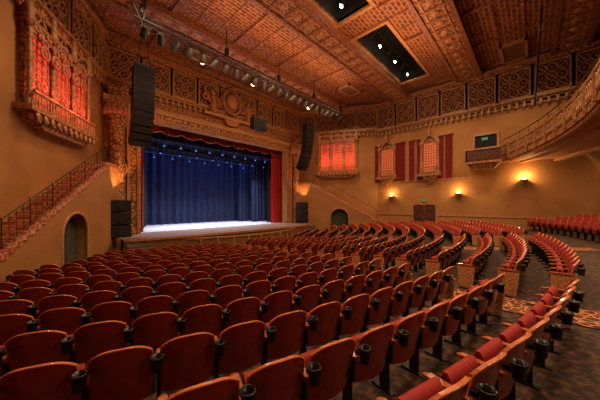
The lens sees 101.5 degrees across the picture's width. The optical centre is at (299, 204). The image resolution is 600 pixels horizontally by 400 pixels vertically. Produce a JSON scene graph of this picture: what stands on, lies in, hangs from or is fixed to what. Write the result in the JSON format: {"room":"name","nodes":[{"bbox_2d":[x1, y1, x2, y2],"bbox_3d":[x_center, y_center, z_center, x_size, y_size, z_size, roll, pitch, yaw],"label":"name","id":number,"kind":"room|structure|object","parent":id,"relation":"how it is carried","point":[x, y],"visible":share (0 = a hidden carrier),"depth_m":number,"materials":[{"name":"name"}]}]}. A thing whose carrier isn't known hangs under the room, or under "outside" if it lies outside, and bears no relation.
{"room":"auditorium","nodes":[
{"label":"auditorium","id":0,"kind":"room"},
{"bbox_2d":[0,0,104,221],"bbox_3d":[-11.010,-3.750,10.103,0.200,14.500,12.200,0,0,-16],"label":"wall","id":1,"kind":"structure","parent":0,"point":[31,159],"depth_m":9.37,"materials":[{"name":"paint"}]},
{"bbox_2d":[11,0,97,145],"bbox_3d":[-10.989,-5.705,11.360,0.672,5.290,4.800,0,0,-16],"label":"window","id":2,"kind":"structure","parent":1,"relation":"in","point":[53,86],"depth_m":10.51,"materials":[{"name":"paint"}]},
{"bbox_2d":[15,0,112,87],"bbox_3d":[-10.606,-9.065,10.057,0.550,3.271,12.216,0,0,-16],"label":"trim frieze left splay","id":3,"kind":"object","parent":1,"relation":"attached to","point":[77,18],"visible":0.71,"depth_m":13.03,"materials":[{"name":"paint"}]},
{"bbox_2d":[105,89,284,222],"bbox_3d":[-6.665,-3.800,22.365,0.500,14.400,19.200,0,0,44],"label":"wall","id":4,"kind":"structure","parent":0,"point":[106,123],"depth_m":20.56,"materials":[{"name":"paint"}]},
{"bbox_2d":[105,38,298,138],"bbox_3d":[-6.216,-9.065,22.075,0.550,3.271,17.978,0,0,44],"label":"frieze","id":5,"kind":"object","parent":4,"relation":"attached to","point":[176,83],"visible":0.72,"depth_m":19.34,"materials":[{"name":"paint"}]},
{"bbox_2d":[202,86,255,127],"bbox_3d":[-6.089,-8.825,21.866,0.933,3.550,5.350,0,0,44],"label":"cartouche","id":6,"kind":"object","parent":5,"relation":"attached to","point":[230,103],"depth_m":21.55,"materials":[{"name":"wood"}]},
{"bbox_2d":[126,94,291,233],"bbox_3d":[-6.306,-2.175,22.108,0.375,10.750,17.529,0,0,44],"label":"proscenium frame","id":7,"kind":"object","parent":4,"relation":"attached to","point":[164,114],"visible":0.8,"depth_m":19.52,"materials":[{"name":"wood"}]},
{"bbox_2d":[153,125,281,155],"bbox_3d":[-6.999,-6.100,22.739,0.239,1.399,14.480,0,0,44],"label":"swag valance","id":8,"kind":"object","parent":4,"relation":"hanging from","point":[167,131],"visible":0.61,"depth_m":21.73,"materials":[{"name":"fabric"}]},
{"bbox_2d":[114,221,313,251],"bbox_3d":[-9.719,2.650,25.481,16.780,1.300,27.500,0,0,44],"label":"stage","id":9,"kind":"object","parent":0,"point":[165,235],"depth_m":19.22,"materials":[{"name":"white wood"}]},
{"bbox_2d":[111,200,130,237],"bbox_3d":[-11.226,0.850,15.248,0.910,2.300,1.100,0,0,44],"label":"speaker stack","id":10,"kind":"object","parent":9,"relation":"on","point":[121,221],"visible":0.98,"depth_m":14.95,"materials":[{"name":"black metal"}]},
{"bbox_2d":[141,147,142,231],"bbox_3d":[-11.972,-2.650,17.891,0.345,9.300,1.000,0,0,44],"label":"curtain","id":11,"kind":"object","parent":9,"relation":"on","point":[141,147],"visible":0.1,"depth_m":18.11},
{"bbox_2d":[143,147,143,227],"bbox_3d":[-15.034,-3.400,19.606,0.374,10.800,4.500,0,0,44],"label":"curtain","id":12,"kind":"object","parent":9,"relation":"on","point":[143,147],"visible":0.02,"depth_m":21.11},
{"bbox_2d":[144,149,145,226],"bbox_3d":[-15.924,-3.400,21.282,0.374,10.800,4.500,0,0,44],"label":"curtain","id":13,"kind":"object","parent":9,"relation":"on","point":[144,149],"visible":0.03,"depth_m":22.77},
{"bbox_2d":[146,150,238,224],"bbox_3d":[-11.302,-3.400,28.024,0.579,10.800,23.000,0,0,44],"label":"curtain","id":14,"kind":"object","parent":9,"relation":"on","point":[178,190],"visible":0.16,"depth_m":27.07,"materials":[{"name":"fabric"}]},
{"bbox_2d":[238,163,250,220],"bbox_3d":[-5.980,-3.400,31.724,0.374,10.800,4.500,0,0,44],"label":"curtain","id":15,"kind":"object","parent":9,"relation":"on","point":[244,175],"visible":0.29,"depth_m":30.60,"materials":[{"name":"fabric"}]},
{"bbox_2d":[251,161,265,221],"bbox_3d":[-4.263,-3.400,30.918,0.374,10.800,4.500,0,0,44],"label":"curtain","id":16,"kind":"object","parent":9,"relation":"on","point":[258,174],"visible":0.23,"depth_m":30.20,"materials":[{"name":"fabric"}]},
{"bbox_2d":[266,161,270,221],"bbox_3d":[-2.332,-3.400,30.045,0.374,10.800,4.500,0,0,44],"label":"curtain","id":17,"kind":"object","parent":9,"relation":"on","point":[268,164],"visible":0.06,"depth_m":28.64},
{"bbox_2d":[271,154,281,222],"bbox_3d":[-2.577,-2.650,27.759,0.341,9.300,1.750,0,0,44],"label":"curtain","id":18,"kind":"object","parent":9,"relation":"on","point":[276,161],"visible":0.72,"depth_m":27.70,"materials":[{"name":"fabric"}]},
{"bbox_2d":[296,202,307,222],"bbox_3d":[0.290,0.850,27.341,0.910,2.300,1.100,0,0,44],"label":"speaker stack","id":19,"kind":"object","parent":9,"relation":"on","point":[301,207],"visible":1,"depth_m":27.01,"materials":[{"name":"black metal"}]},
{"bbox_2d":[299,103,377,217],"bbox_3d":[3.968,-3.750,27.715,9.200,14.500,0.200,0,0,14],"label":"wall","id":20,"kind":"structure","parent":0,"point":[362,186],"depth_m":26.99,"materials":[{"name":"paint"}]},
{"bbox_2d":[296,104,377,139],"bbox_3d":[4.033,-9.065,27.313,9.216,3.271,0.550,0,0,14],"label":"trim frieze right splay","id":21,"kind":"object","parent":20,"relation":"attached to","point":[363,118],"visible":0.85,"depth_m":27.15,"materials":[{"name":"paint"}]},
{"bbox_2d":[316,128,359,177],"bbox_3d":[4.171,-5.705,27.279,4.800,5.290,0.672,0,0,14],"label":"window","id":22,"kind":"structure","parent":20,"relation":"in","point":[337,157],"depth_m":27.21,"materials":[{"name":"glass"}]},
{"bbox_2d":[87,0,599,111],"bbox_3d":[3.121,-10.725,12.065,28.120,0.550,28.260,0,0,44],"label":"ceiling","id":23,"kind":"structure","parent":0,"point":[576,22],"depth_m":15.56,"materials":[{"name":"wood"}]},
{"bbox_2d":[128,23,155,147],"bbox_3d":[-9.758,-7.304,15.092,1.647,7.357,1.100,0,0,44],"label":"speaker","id":24,"kind":"object","parent":23,"relation":"hanging from","point":[143,76],"visible":1,"depth_m":14.70},
{"bbox_2d":[183,45,218,65],"bbox_3d":[-7.228,-10.845,17.931,1.160,0.210,2.160,0,0,44],"label":"ceiling vent","id":25,"kind":"object","parent":23,"relation":"attached to","point":[195,56],"depth_m":17.82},
{"bbox_2d":[131,0,344,121],"bbox_3d":[-1.932,-9.650,18.321,0.673,2.687,18.150,0,0,43],"label":"lighting truss","id":26,"kind":"object","parent":23,"relation":"hanging from","point":[144,31],"visible":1,"depth_m":15.30,"materials":[{"name":"black metal"}]},
{"bbox_2d":[250,76,266,132],"bbox_3d":[-3.497,-8.665,20.798,0.650,4.630,1.300,0,0,44],"label":"speaker","id":27,"kind":"object","parent":23,"relation":"hanging from","point":[258,124],"visible":1,"depth_m":20.60},
{"bbox_2d":[296,102,313,170],"bbox_3d":[0.518,-7.304,25.882,1.647,7.357,1.100,0,0,44],"label":"speaker","id":28,"kind":"object","parent":23,"relation":"hanging from","point":[303,163],"visible":0.96,"depth_m":25.42},
{"bbox_2d":[304,0,375,28],"bbox_3d":[0.189,-11.875,11.074,2.600,2.050,8.700,0,0,44],"label":"lighting slot","id":29,"kind":"object","parent":23,"relation":"attached to","point":[338,9],"visible":0.99,"depth_m":14.14,"materials":[{"name":"brown metal"}]},
{"bbox_2d":[337,83,361,96],"bbox_3d":[4.668,-10.845,23.173,1.360,0.210,2.160,0,0,44],"label":"ceiling vent","id":30,"kind":"object","parent":23,"relation":"attached to","point":[349,90],"depth_m":23.02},
{"bbox_2d":[350,18,430,84],"bbox_3d":[7.120,-11.875,18.352,2.600,2.050,8.400,0,0,44],"label":"lighting slot","id":31,"kind":"object","parent":23,"relation":"attached to","point":[383,40],"visible":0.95,"depth_m":18.95,"materials":[{"name":"brown metal"}]},
{"bbox_2d":[499,36,527,64],"bbox_3d":[15.137,-10.845,17.346,1.460,0.210,2.760,0,0,44],"label":"ceiling vent","id":32,"kind":"object","parent":23,"relation":"attached to","point":[515,50],"depth_m":17.12,"materials":[{"name":"wood"}]},
{"bbox_2d":[534,6,542,105],"bbox_3d":[13.255,-8.233,13.578,0.621,5.511,0.275,0,0,-25],"label":"hanging cable","id":33,"kind":"object","parent":23,"relation":"hanging from","point":[541,13],"visible":1,"depth_m":13.63,"materials":[{"name":"black metal"}]},
{"bbox_2d":[128,228,599,399],"bbox_3d":[6.062,1.389,9.265,36.000,3.621,28.260,0,0,44],"label":"floor","id":34,"kind":"structure","parent":0,"point":[575,375],"depth_m":3.75,"materials":[{"name":"carpet"}]},
{"bbox_2d":[0,144,119,281],"bbox_3d":[-10.482,-0.048,10.410,0.949,6.895,11.110,0,0,-16],"label":"staircase","id":35,"kind":"structure","parent":34,"relation":"on","point":[71,221],"depth_m":10.82,"materials":[{"name":"paint"}]},
{"bbox_2d":[102,82,130,250],"bbox_3d":[-11.915,-2.175,15.973,1.572,11.050,1.624,0,0,44],"label":"pilaster column","id":36,"kind":"structure","parent":34,"relation":"on","point":[117,109],"depth_m":15.65,"materials":[{"name":"paint"}]},
{"bbox_2d":[125,237,151,250],"bbox_3d":[-9.375,2.600,14.313,1.920,1.200,1.200,0,0,44],"label":"steps","id":37,"kind":"structure","parent":34,"relation":"on","point":[137,245],"depth_m":14.31,"materials":[{"name":"brown wood"}]},
{"bbox_2d":[5,249,282,280],"bbox_3d":[-4.321,2.260,8.422,8.191,0.938,1.001,0,0,-25],"label":"theater seats","id":38,"kind":"object","parent":34,"relation":"on","point":[164,263],"visible":0.28,"depth_m":7.57,"materials":[{"name":"fabric"}]},
{"bbox_2d":[1,250,299,286],"bbox_3d":[-3.596,2.193,7.762,8.191,0.938,0.980,0,0,-27],"label":"theater seats","id":39,"kind":"object","parent":34,"relation":"on","point":[51,277],"visible":0.37,"depth_m":6.86,"materials":[{"name":"fabric"}]},
{"bbox_2d":[33,248,267,273],"bbox_3d":[-4.777,2.326,9.181,7.620,0.938,0.958,0,0,-25],"label":"theater seats","id":40,"kind":"object","parent":34,"relation":"on","point":[174,259],"visible":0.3,"depth_m":8.43,"materials":[{"name":"fabric"}]},
{"bbox_2d":[0,252,311,294],"bbox_3d":[-3.129,2.127,6.979,8.192,0.938,0.960,0,0,-27],"label":"theater seats","id":41,"kind":"object","parent":34,"relation":"on","point":[154,275],"visible":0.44,"depth_m":6.11,"materials":[{"name":"fabric"}]},
{"bbox_2d":[71,246,259,265],"bbox_3d":[-4.972,2.393,10.060,7.049,0.938,0.919,0,0,-26],"label":"theater seats","id":42,"kind":"object","parent":34,"relation":"on","point":[103,261],"visible":0.24,"depth_m":9.42,"materials":[{"name":"fabric"}]},
{"bbox_2d":[0,253,332,304],"bbox_3d":[-2.407,2.060,6.328,8.192,0.938,0.943,0,0,-28],"label":"theater seats","id":43,"kind":"object","parent":34,"relation":"on","point":[35,294],"visible":0.45,"depth_m":5.42,"materials":[{"name":"fabric"}]},
{"bbox_2d":[86,246,247,261],"bbox_3d":[-5.428,2.459,10.819,6.478,0.938,0.876,0,0,-25],"label":"theater seats","id":44,"kind":"object","parent":34,"relation":"on","point":[209,251],"visible":0.23,"depth_m":10.28,"materials":[{"name":"fabric"}]},
{"bbox_2d":[93,244,241,258],"bbox_3d":[-5.896,2.526,11.605,6.479,0.938,0.897,0,0,-25],"label":"theater seats","id":45,"kind":"object","parent":34,"relation":"on","point":[103,256],"visible":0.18,"depth_m":11.03,"materials":[{"name":"fabric"}]},
{"bbox_2d":[108,243,227,252],"bbox_3d":[-6.819,2.659,13.149,5.909,0.938,0.881,0,0,-24],"label":"theater seats","id":46,"kind":"object","parent":34,"relation":"on","point":[222,244],"visible":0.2,"depth_m":12.72,"materials":[{"name":"fabric"}]},
{"bbox_2d":[104,244,232,255],"bbox_3d":[-6.350,2.593,12.362,5.907,0.938,0.859,0,0,-25],"label":"theater seats","id":47,"kind":"object","parent":34,"relation":"on","point":[153,251],"visible":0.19,"depth_m":11.90,"materials":[{"name":"fabric"}]},
{"bbox_2d":[0,256,352,318],"bbox_3d":[-1.940,1.993,5.547,8.191,0.938,0.926,0,0,-28],"label":"theater seats","id":48,"kind":"object","parent":34,"relation":"on","point":[133,295],"visible":0.53,"depth_m":4.70,"materials":[{"name":"fabric"}]},
{"bbox_2d":[0,258,383,345],"bbox_3d":[-1.222,1.927,4.903,8.191,0.938,0.911,0,0,-29],"label":"theater seats","id":49,"kind":"object","parent":34,"relation":"on","point":[68,320],"visible":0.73,"depth_m":3.99,"materials":[{"name":"fabric"}]},
{"bbox_2d":[168,242,219,248],"bbox_3d":[-6.200,2.726,14.338,3.018,0.938,0.638,0,0,-29],"label":"theater seats","id":50,"kind":"object","parent":34,"relation":"on","point":[207,244],"visible":0.17,"depth_m":14.12,"materials":[{"name":"fabric"}]},
{"bbox_2d":[0,262,412,376],"bbox_3d":[-0.494,1.860,4.244,7.617,0.938,0.848,0,0,-29],"label":"theater seats","id":51,"kind":"object","parent":34,"relation":"on","point":[153,330],"visible":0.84,"depth_m":3.27,"materials":[{"name":"fabric"}]},
{"bbox_2d":[0,266,455,399],"bbox_3d":[0.220,1.794,3.610,7.616,0.938,0.837,0,0,-30],"label":"theater seats","id":52,"kind":"object","parent":34,"relation":"on","point":[182,362],"visible":1,"depth_m":2.67,"materials":[{"name":"fabric"}]},
{"bbox_2d":[185,228,295,245],"bbox_3d":[-3.773,2.700,19.649,2.181,1.000,12.575,0,0,44],"label":"rail","id":53,"kind":"object","parent":34,"relation":"on","point":[234,240],"visible":0.34,"depth_m":17.65,"materials":[{"name":"brown wood"}]},
{"bbox_2d":[248,236,282,248],"bbox_3d":[-2.205,2.659,16.543,0.631,0.938,3.014,0,0,39],"label":"theater seats","id":54,"kind":"object","parent":34,"relation":"on","point":[253,243],"visible":0.41,"depth_m":15.66,"materials":[{"name":"fabric"}]},
{"bbox_2d":[257,236,291,247],"bbox_3d":[-1.505,2.593,15.973,0.626,0.938,3.011,0,0,39],"label":"theater seats","id":55,"kind":"object","parent":34,"relation":"on","point":[264,242],"visible":0.35,"depth_m":15.08,"materials":[{"name":"fabric"}]},
{"bbox_2d":[263,236,304,250],"bbox_3d":[-0.817,2.526,15.412,0.656,0.938,3.591,0,0,39],"label":"theater seats","id":56,"kind":"object","parent":34,"relation":"on","point":[270,246],"visible":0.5,"depth_m":14.38,"materials":[{"name":"fabric"}]},
{"bbox_2d":[274,236,315,248],"bbox_3d":[-0.116,2.459,14.842,0.649,0.938,3.588,0,0,39],"label":"theater seats","id":57,"kind":"object","parent":34,"relation":"on","point":[281,244],"visible":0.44,"depth_m":13.92,"materials":[{"name":"fabric"}]},
{"bbox_2d":[290,136,301,222],"bbox_3d":[-0.482,-2.175,27.980,1.572,11.050,1.624,0,0,44],"label":"pilaster column","id":58,"kind":"structure","parent":34,"relation":"on","point":[295,146],"depth_m":27.58,"materials":[{"name":"paint"}]},
{"bbox_2d":[282,235,328,254],"bbox_3d":[0.570,2.393,14.283,0.674,0.938,4.167,0,0,39],"label":"theater seats","id":59,"kind":"object","parent":34,"relation":"on","point":[290,245],"visible":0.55,"depth_m":13.10,"materials":[{"name":"fabric"}]},
{"bbox_2d":[291,235,343,254],"bbox_3d":[1.257,2.326,13.723,0.707,0.938,4.744,0,0,39],"label":"theater seats","id":60,"kind":"object","parent":34,"relation":"on","point":[301,247],"visible":0.48,"depth_m":12.48,"materials":[{"name":"fabric"}]},
{"bbox_2d":[312,226,327,238],"bbox_3d":[1.883,2.526,21.113,0.897,0.938,6.479,0,0,14],"label":"theater seats","id":61,"kind":"object","parent":34,"relation":"on","point":[323,232],"visible":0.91,"depth_m":19.59,"materials":[{"name":"fabric"}]},
{"bbox_2d":[321,224,337,237],"bbox_3d":[2.825,2.459,21.632,1.080,0.938,8.186,0,0,11],"label":"theater seats","id":62,"kind":"object","parent":34,"relation":"on","point":[333,229],"visible":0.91,"depth_m":20.13,"materials":[{"name":"fabric"}]},
{"bbox_2d":[305,235,356,257],"bbox_3d":[1.958,2.260,13.152,0.699,0.938,4.742,0,0,39],"label":"theater seats","id":63,"kind":"object","parent":34,"relation":"on","point":[314,248],"visible":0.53,"depth_m":11.88,"materials":[{"name":"fabric"}]},
{"bbox_2d":[158,273,505,399],"bbox_3d":[0.685,1.727,2.833,7.615,0.938,0.827,0,0,-30],"label":"theater seats","id":64,"kind":"object","parent":34,"relation":"on","point":[321,373],"visible":1,"depth_m":2.55,"materials":[{"name":"fabric"}]},
{"bbox_2d":[335,224,347,237],"bbox_3d":[3.691,2.393,21.296,1.051,0.938,8.188,0,0,11],"label":"theater seats","id":65,"kind":"object","parent":34,"relation":"on","point":[343,229],"visible":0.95,"depth_m":21.27,"materials":[{"name":"fabric"}]},
{"bbox_2d":[298,174,385,231],"bbox_3d":[5.031,-0.048,26.888,10.888,6.895,2.033,0,0,19],"label":"staircase","id":66,"kind":"structure","parent":34,"relation":"on","point":[325,208],"depth_m":27.00,"materials":[{"name":"paint"}]},
{"bbox_2d":[317,234,372,257],"bbox_3d":[2.643,2.193,12.594,0.727,0.938,5.319,0,0,39],"label":"theater seats","id":67,"kind":"object","parent":34,"relation":"on","point":[329,248],"visible":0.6,"depth_m":11.20,"materials":[{"name":"fabric"}]},
{"bbox_2d":[345,223,358,238],"bbox_3d":[4.518,2.326,20.966,1.092,0.938,8.757,0,0,12],"label":"theater seats","id":68,"kind":"object","parent":34,"relation":"on","point":[353,229],"visible":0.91,"depth_m":21.59,"materials":[{"name":"fabric"}]},
{"bbox_2d":[335,235,387,261],"bbox_3d":[3.344,2.127,12.023,0.718,0.938,5.317,0,0,39],"label":"theater seats","id":69,"kind":"object","parent":34,"relation":"on","point":[346,250],"visible":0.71,"depth_m":10.57,"materials":[{"name":"fabric"}]},
{"bbox_2d":[357,223,370,238],"bbox_3d":[5.380,2.260,20.630,1.065,0.938,8.759,0,0,12],"label":"theater seats","id":70,"kind":"object","parent":34,"relation":"on","point":[364,229],"visible":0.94,"depth_m":20.87,"materials":[{"name":"fabric"}]},
{"bbox_2d":[367,222,382,239],"bbox_3d":[6.207,2.193,20.300,1.110,0.938,9.328,0,0,13],"label":"theater seats","id":71,"kind":"object","parent":34,"relation":"on","point":[376,229],"visible":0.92,"depth_m":20.56,"materials":[{"name":"fabric"}]},
{"bbox_2d":[350,234,405,267],"bbox_3d":[4.030,2.060,11.464,0.751,0.938,5.893,0,0,39],"label":"theater seats","id":72,"kind":"object","parent":34,"relation":"on","point":[364,254],"visible":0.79,"depth_m":9.89,"materials":[{"name":"fabric"}]},
{"bbox_2d":[379,222,395,240],"bbox_3d":[7.066,2.127,19.964,1.085,0.938,9.330,0,0,13],"label":"theater seats","id":73,"kind":"object","parent":34,"relation":"on","point":[388,229],"visible":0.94,"depth_m":19.76,"materials":[{"name":"fabric"}]},
{"bbox_2d":[373,234,424,270],"bbox_3d":[4.732,1.993,10.893,0.743,0.938,5.892,0,0,39],"label":"theater seats","id":74,"kind":"object","parent":34,"relation":"on","point":[388,254],"visible":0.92,"depth_m":9.50,"materials":[{"name":"fabric"}]},
{"bbox_2d":[387,221,410,241],"bbox_3d":[7.889,2.060,19.635,1.125,0.938,9.899,0,0,14],"label":"theater seats","id":75,"kind":"object","parent":34,"relation":"on","point":[401,229],"visible":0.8,"depth_m":19.59,"materials":[{"name":"fabric"}]},
{"bbox_2d":[399,221,426,245],"bbox_3d":[8.746,1.993,19.299,1.102,0.938,9.901,0,0,14],"label":"theater seats","id":76,"kind":"object","parent":34,"relation":"on","point":[416,230],"visible":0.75,"depth_m":18.54,"materials":[{"name":"fabric"}]},
{"bbox_2d":[394,234,444,273],"bbox_3d":[5.417,1.927,10.335,0.772,0.938,6.467,0,0,39],"label":"theater seats","id":77,"kind":"object","parent":34,"relation":"on","point":[420,254],"visible":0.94,"depth_m":8.83,"materials":[{"name":"fabric"}]},
{"bbox_2d":[408,220,444,240],"bbox_3d":[9.600,1.927,18.963,1.080,0.938,9.903,0,0,14],"label":"theater seats","id":78,"kind":"object","parent":34,"relation":"on","point":[432,231],"visible":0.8,"depth_m":17.57,"materials":[{"name":"fabric"}]},
{"bbox_2d":[424,220,463,243],"bbox_3d":[10.332,1.860,18.069,1.003,0.938,9.335,0,0,16],"label":"theater seats","id":79,"kind":"object","parent":34,"relation":"on","point":[451,232],"visible":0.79,"depth_m":16.39,"materials":[{"name":"fabric"}]},
{"bbox_2d":[424,234,467,275],"bbox_3d":[6.118,1.860,9.764,0.763,0.938,6.466,0,0,39],"label":"theater seats","id":80,"kind":"object","parent":34,"relation":"on","point":[447,258],"visible":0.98,"depth_m":7.92,"materials":[{"name":"fabric"}]},
{"bbox_2d":[439,220,482,245],"bbox_3d":[11.123,1.794,17.452,0.932,0.938,8.763,0,0,17],"label":"theater seats","id":81,"kind":"object","parent":34,"relation":"on","point":[471,233],"visible":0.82,"depth_m":15.02,"materials":[{"name":"fabric"}]},
{"bbox_2d":[456,233,493,288],"bbox_3d":[6.804,1.794,9.205,0.796,0.938,7.041,0,0,39],"label":"theater seats","id":82,"kind":"object","parent":34,"relation":"on","point":[469,270],"visible":0.99,"depth_m":6.97,"materials":[{"name":"fabric"}]},
{"bbox_2d":[451,220,504,246],"bbox_3d":[11.883,1.727,16.844,0.918,0.938,8.763,0,0,18],"label":"theater seats","id":83,"kind":"object","parent":34,"relation":"on","point":[495,232],"visible":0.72,"depth_m":14.44,"materials":[{"name":"fabric"}]},
{"bbox_2d":[376,279,584,399],"bbox_3d":[1.397,1.660,2.202,7.614,0.938,0.817,0,0,-31],"label":"theater seats","id":84,"kind":"object","parent":34,"relation":"on","point":[494,369],"visible":1,"depth_m":2.33,"materials":[{"name":"fabric"}]},
{"bbox_2d":[469,220,527,239],"bbox_3d":[12.660,1.660,16.230,0.861,0.938,8.189,0,0,18],"label":"theater seats","id":85,"kind":"object","parent":34,"relation":"on","point":[507,229],"visible":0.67,"depth_m":14.27,"materials":[{"name":"fabric"}]},
{"bbox_2d":[496,232,530,297],"bbox_3d":[7.489,1.727,8.648,0.827,0.938,7.615,0,0,39],"label":"theater seats","id":86,"kind":"object","parent":34,"relation":"on","point":[518,252],"visible":1,"depth_m":6.45,"materials":[{"name":"fabric"}]},
{"bbox_2d":[442,247,599,250],"bbox_3d":[5.731,2.536,14.643,16.410,1.214,1.000,0,0,29],"label":"carpet","id":87,"kind":"object","parent":34,"relation":"on","point":[465,248],"visible":0.12,"depth_m":11.17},
{"bbox_2d":[454,289,599,328],"bbox_3d":[1.281,2.536,9.178,1.000,1.214,16.410,0,0,-41],"label":"carpet","id":88,"kind":"object","parent":34,"relation":"on","point":[587,318],"visible":0.08,"depth_m":4.80,"materials":[{"name":"carpet"}]},
{"bbox_2d":[524,232,585,289],"bbox_3d":[8.191,1.660,8.076,0.817,0.938,7.614,0,0,39],"label":"theater seats","id":89,"kind":"object","parent":34,"relation":"on","point":[563,263],"visible":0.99,"depth_m":6.78,"materials":[{"name":"fabric"}]},
{"bbox_2d":[525,217,599,242],"bbox_3d":[15.550,1.361,14.304,0.787,0.938,7.611,0,0,20],"label":"theater seats","id":90,"kind":"object","parent":34,"relation":"on","point":[572,226],"visible":1,"depth_m":14.39,"materials":[{"name":"fabric"}]},
{"bbox_2d":[555,216,599,224],"bbox_3d":[16.310,1.219,13.569,0.746,0.938,7.034,0,0,21],"label":"theater seats","id":91,"kind":"object","parent":34,"relation":"on","point":[582,219],"visible":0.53,"depth_m":14.88,"materials":[{"name":"fabric"}]},
{"bbox_2d":[576,214,599,220],"bbox_3d":[17.154,1.076,13.108,0.740,0.938,7.033,0,0,21],"label":"theater seats","id":92,"kind":"object","parent":34,"relation":"on","point":[579,215],"visible":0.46,"depth_m":15.40,"materials":[{"name":"fabric"}]},
{"bbox_2d":[378,36,599,228],"bbox_3d":[18.697,-3.750,16.883,28.206,14.500,0.200,0,0,44],"label":"wall","id":93,"kind":"structure","parent":0,"point":[570,187],"depth_m":19.50,"materials":[{"name":"paint"}]},
{"bbox_2d":[374,145,380,182],"bbox_3d":[8.363,-4.400,26.400,0.670,4.000,0.250,0,0,44],"label":"drape","id":94,"kind":"object","parent":93,"relation":"attached to","point":[377,146],"visible":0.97,"depth_m":26.47,"materials":[{"name":"fabric"}]},
{"bbox_2d":[376,135,396,185],"bbox_3d":[9.012,-4.675,25.560,2.100,5.350,0.590,0,0,44],"label":"window","id":95,"kind":"structure","parent":93,"relation":"in","point":[386,158],"depth_m":25.58,"materials":[{"name":"orange"}]},
{"bbox_2d":[394,141,405,180],"bbox_3d":[10.101,-4.400,24.745,1.070,4.000,0.250,0,0,44],"label":"drape","id":96,"kind":"object","parent":93,"relation":"attached to","point":[400,146],"visible":1,"depth_m":24.70,"materials":[{"name":"fabric"}]},
{"bbox_2d":[408,139,415,180],"bbox_3d":[10.933,-4.400,23.952,0.620,4.000,0.250,0,0,44],"label":"drape","id":97,"kind":"object","parent":93,"relation":"attached to","point":[411,141],"visible":1,"depth_m":23.91,"materials":[{"name":"fabric"}]},
{"bbox_2d":[416,138,420,179],"bbox_3d":[11.404,-4.400,23.503,0.440,4.000,0.250,0,0,44],"label":"drape","id":98,"kind":"object","parent":93,"relation":"attached to","point":[417,139],"visible":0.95,"depth_m":23.50,"materials":[{"name":"fabric"}]},
{"bbox_2d":[412,200,436,222],"bbox_3d":[11.758,0.896,23.222,2.200,2.792,0.169,0,0,44],"label":"door","id":99,"kind":"structure","parent":93,"relation":"in","point":[421,212],"depth_m":23.17,"materials":[{"name":"brown wood"}]},
{"bbox_2d":[417,127,440,183],"bbox_3d":[11.982,-4.625,22.733,1.900,5.250,0.590,0,0,44],"label":"window","id":100,"kind":"structure","parent":93,"relation":"in","point":[429,152],"depth_m":22.76,"materials":[{"name":"orange"}]},
{"bbox_2d":[437,134,443,178],"bbox_3d":[12.744,-4.400,22.228,0.540,4.000,0.250,0,0,44],"label":"drape","id":101,"kind":"object","parent":93,"relation":"attached to","point":[440,136],"visible":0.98,"depth_m":22.16,"materials":[{"name":"fabric"}]},
{"bbox_2d":[444,132,452,177],"bbox_3d":[13.214,-4.400,21.779,0.670,4.000,0.250,0,0,44],"label":"drape","id":102,"kind":"object","parent":93,"relation":"attached to","point":[448,136],"visible":1,"depth_m":21.77,"materials":[{"name":"fabric"}]},
{"bbox_2d":[377,177,555,218],"bbox_3d":[18.593,-0.710,16.774,28.206,3.420,0.098,0,0,44],"label":"trim","id":103,"kind":"structure","parent":93,"relation":"attached to","point":[453,177],"depth_m":21.25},
{"bbox_2d":[464,130,502,169],"bbox_3d":[14.675,-4.400,19.615,2.300,3.000,1.370,0,0,44],"label":"balcony","id":104,"kind":"object","parent":93,"relation":"attached to","point":[485,153],"visible":1,"depth_m":19.48,"materials":[{"name":"paint"}]},
{"bbox_2d":[376,37,599,136],"bbox_3d":[14.136,-8.964,20.709,16.422,3.471,0.550,0,0,44],"label":"trim","id":105,"kind":"structure","parent":93,"relation":"attached to","point":[509,85],"depth_m":19.49,"materials":[{"name":"paint"}]},
{"bbox_3d":[-11.341,-4.800,27.025,12.700,16.000,27.900,0,0,44],"label":"wall","id":106,"kind":"structure","parent":0,"visible":0},
{"bbox_2d":[144,151,247,168],"bbox_3d":[-9.969,-4.547,25.719,0.266,0.474,15.500,0,0,44],"label":"batten","id":107,"kind":"object","parent":106,"relation":"attached to","point":[172,158],"visible":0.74,"depth_m":24.77,"materials":[{"name":"black metal"}]},
{"bbox_2d":[144,146,250,163],"bbox_3d":[-10.339,-6.950,26.417,0.290,3.700,20.000,0,0,44],"label":"curtain","id":108,"kind":"object","parent":106,"relation":"hanging from","point":[150,148],"visible":0.09,"depth_m":25.54,"materials":[{"name":"fabric"}]},
{"bbox_2d":[151,142,265,162],"bbox_3d":[-8.963,-6.950,25.107,0.290,3.700,20.000,0,0,44],"label":"curtain","id":109,"kind":"object","parent":106,"relation":"hanging from","point":[152,143],"visible":0.14,"depth_m":24.20,"materials":[{"name":"fabric"}]},
{"bbox_2d":[151,147,265,167],"bbox_3d":[-8.665,-4.647,24.477,0.266,0.474,15.500,0,0,44],"label":"batten","id":110,"kind":"object","parent":106,"relation":"attached to","point":[160,150],"visible":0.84,"depth_m":23.86,"materials":[{"name":"black metal"}]},
{"bbox_2d":[151,132,270,161],"bbox_3d":[-7.370,-6.850,23.589,0.290,3.900,20.000,0,0,44],"label":"curtain","id":111,"kind":"object","parent":106,"relation":"hanging from","point":[158,135],"visible":0.08,"depth_m":22.35,"materials":[{"name":"fabric"}]},
{"bbox_2d":[153,139,270,161],"bbox_3d":[-7.290,-4.897,23.167,0.266,0.474,15.500,0,0,44],"label":"batten","id":112,"kind":"object","parent":106,"relation":"attached to","point":[164,144],"visible":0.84,"depth_m":22.15,"materials":[{"name":"black metal"}]},
{"bbox_3d":[19.169,-3.750,-3.217,0.200,14.500,28.260,0,0,44],"label":"wall","id":113,"kind":"structure","parent":0,"visible":0},
{"bbox_2d":[501,54,599,162],"bbox_3d":[13.126,-4.775,3.574,17.920,3.350,35.750,0,0,44],"label":"balcony","id":114,"kind":"object","parent":113,"relation":"attached to","point":[573,130],"visible":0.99,"depth_m":12.46,"materials":[{"name":"paint"}]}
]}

